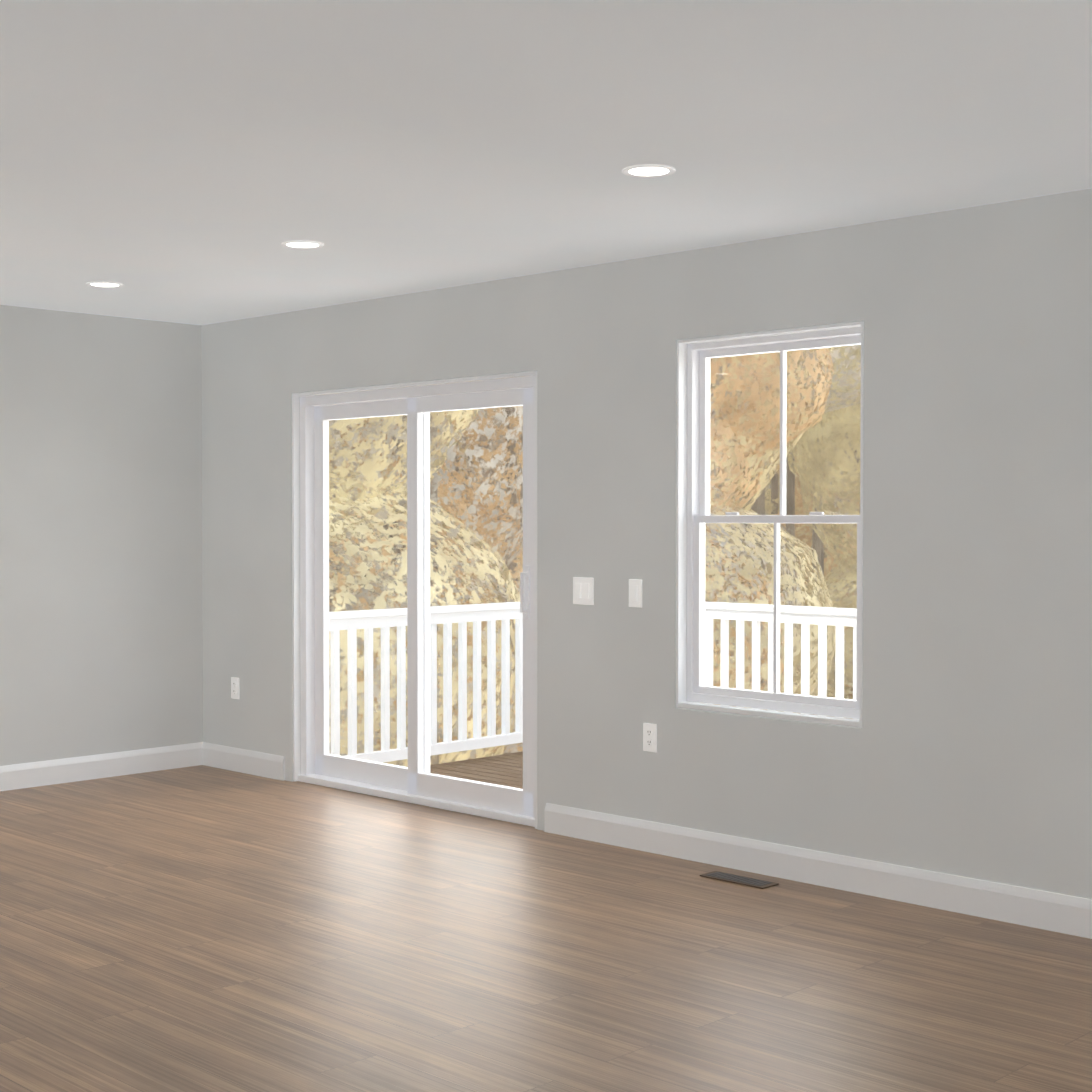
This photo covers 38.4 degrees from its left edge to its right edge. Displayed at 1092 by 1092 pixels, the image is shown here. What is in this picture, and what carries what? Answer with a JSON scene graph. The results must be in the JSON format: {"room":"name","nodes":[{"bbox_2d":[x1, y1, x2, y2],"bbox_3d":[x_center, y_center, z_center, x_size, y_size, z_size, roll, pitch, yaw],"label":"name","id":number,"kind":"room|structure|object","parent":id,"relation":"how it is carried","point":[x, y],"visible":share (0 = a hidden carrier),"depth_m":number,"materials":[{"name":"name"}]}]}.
{"room":"empty living room","nodes":[
{"label":"empty living room","id":0,"kind":"room"},
{"bbox_2d":[0,305,202,765],"bbox_3d":[-3.961,0.031,6.733,0.160,2.440,5.700,1,1,44],"label":"wall","id":1,"kind":"structure","parent":0,"point":[101,639],"depth_m":8.26,"materials":[{"name":"grey paint"}]},
{"bbox_2d":[0,742,199,790],"bbox_3d":[-2.779,1.170,7.835,0.016,0.125,2.500,1,1,44],"label":"baseboard","id":2,"kind":"structure","parent":1,"relation":"attached to","point":[66,770],"depth_m":8.25,"materials":[{"name":"white wood"}]},
{"bbox_2d":[0,765,1091,1091],"bbox_3d":[-1.145,1.358,4.000,8.040,0.120,6.020,1,1,44],"label":"floor","id":3,"kind":"structure","parent":0,"point":[200,929],"depth_m":4.80,"materials":[{"name":"brown wood"}]},
{"bbox_2d":[700,871,778,888],"bbox_3d":[0.729,1.261,5.928,0.300,0.007,0.100,1,1,44],"label":"floor air vent","id":4,"kind":"object","parent":3,"relation":"in","point":[742,880],"visible":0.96,"depth_m":5.91,"materials":[{"name":"brown metal"}]},
{"bbox_2d":[0,0,1091,324],"bbox_3d":[-1.145,-1.201,3.955,8.040,0.120,6.020,1,1,44],"label":"ceiling","id":5,"kind":"structure","parent":0,"point":[194,162],"depth_m":4.36,"materials":[{"name":"white paint"}]},
{"bbox_2d":[86,281,122,287],"bbox_3d":[-2.015,-1.193,7.157,0.164,0.007,0.164,1,1,44],"label":"recessed light","id":6,"kind":"object","parent":5,"relation":"in","point":[104,284],"visible":0.98,"depth_m":7.15,"materials":[{"name":"white plastic"}]},
{"bbox_2d":[281,240,323,248],"bbox_3d":[-0.950,-1.175,6.115,0.164,0.007,0.164,1,1,44],"label":"recessed light","id":7,"kind":"object","parent":5,"relation":"in","point":[302,244],"visible":0.96,"depth_m":6.11,"materials":[{"name":"white plastic"}]},
{"bbox_2d":[622,164,675,176],"bbox_3d":[0.316,-1.153,4.821,0.164,0.007,0.164,1,1,44],"label":"recessed light","id":8,"kind":"object","parent":5,"relation":"in","point":[650,170],"visible":1,"depth_m":4.81,"materials":[{"name":"white plastic"}]},
{"bbox_2d":[201,189,1091,898],"bbox_3d":[0.904,0.043,6.072,8.040,2.440,0.160,1,1,44],"label":"wall","id":9,"kind":"structure","parent":0,"point":[965,749],"depth_m":5.87,"materials":[{"name":"grey paint"}]},
{"bbox_2d":[231,677,238,698],"bbox_3d":[-1.686,0.771,8.499,0.070,0.115,0.010,1,1,44],"label":"electrical outlet","id":10,"kind":"object","parent":9,"relation":"attached to","point":[234,688],"visible":1,"depth_m":8.49,"materials":[{"name":"white plastic"}]},
{"bbox_2d":[200,742,284,780],"bbox_3d":[-1.629,1.159,8.447,0.725,0.125,0.016,1,1,44],"label":"baseboard","id":11,"kind":"structure","parent":9,"relation":"attached to","point":[272,766],"depth_m":8.44,"materials":[{"name":"white wood"}]},
{"bbox_2d":[292,371,536,828],"bbox_3d":[-0.627,0.228,7.567,1.787,2.014,0.148,1,1,44],"label":"sliding door","id":12,"kind":"structure","parent":9,"relation":"in","point":[416,781],"depth_m":7.56,"materials":[{"name":"white"}]},
{"bbox_2d":[573,577,593,604],"bbox_3d":[0.156,0.192,6.683,0.116,0.115,0.014,1,1,44],"label":"switch main double","id":13,"kind":"object","parent":9,"relation":"attached to","point":[583,590],"visible":1,"depth_m":6.68,"materials":[{"name":"white plastic"}]},
{"bbox_2d":[629,579,641,607],"bbox_3d":[0.367,0.196,6.476,0.070,0.115,0.014,1,1,44],"label":"light switch","id":14,"kind":"object","parent":9,"relation":"attached to","point":[635,592],"visible":1,"depth_m":6.47,"materials":[{"name":"white plastic"}]},
{"bbox_2d":[643,723,656,751],"bbox_3d":[0.426,0.786,6.432,0.070,0.115,0.010,1,1,44],"label":"electrical outlet","id":15,"kind":"object","parent":9,"relation":"attached to","point":[649,737],"visible":1,"depth_m":6.43,"materials":[{"name":"white plastic"}]},
{"bbox_2d":[676,321,863,727],"bbox_3d":[0.890,-0.083,6.074,0.877,1.482,0.143,1,1,44],"label":"window","id":16,"kind":"structure","parent":9,"relation":"in","point":[694,516],"depth_m":6.18,"materials":[{"name":"white"}]},
{"bbox_2d":[544,803,1091,938],"bbox_3d":[1.790,1.217,5.103,5.010,0.125,0.016,1,1,44],"label":"baseboard","id":17,"kind":"structure","parent":9,"relation":"attached to","point":[1051,911],"depth_m":5.79,"materials":[{"name":"white wood"}]},
{"label":"outside","id":18,"kind":"structure","parent":0,"visible":0},
{"bbox_2d":[324,345,860,766],"bbox_3d":[52.684,-8.884,161.903,212.814,43.130,322.920,1,1,44],"label":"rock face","id":19,"kind":"object","parent":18,"point":[391,477],"depth_m":23.31,"materials":[{"name":"beige stone"}]},
{"bbox_2d":[329,602,856,788],"bbox_3d":[0.982,2.049,8.031,4.240,3.560,2.680,1,1,44],"label":"deck","id":20,"kind":"object","parent":18,"relation":"in","point":[399,624],"depth_m":9.27,"materials":[{"name":"white wood"}]},
{"bbox_2d":[767,682,852,716],"bbox_3d":[108.427,1.214,124.788,540.000,22.000,319.790,1,1,44],"label":"ground","id":21,"kind":"structure","parent":18,"point":[848,695],"depth_m":40.08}
]}

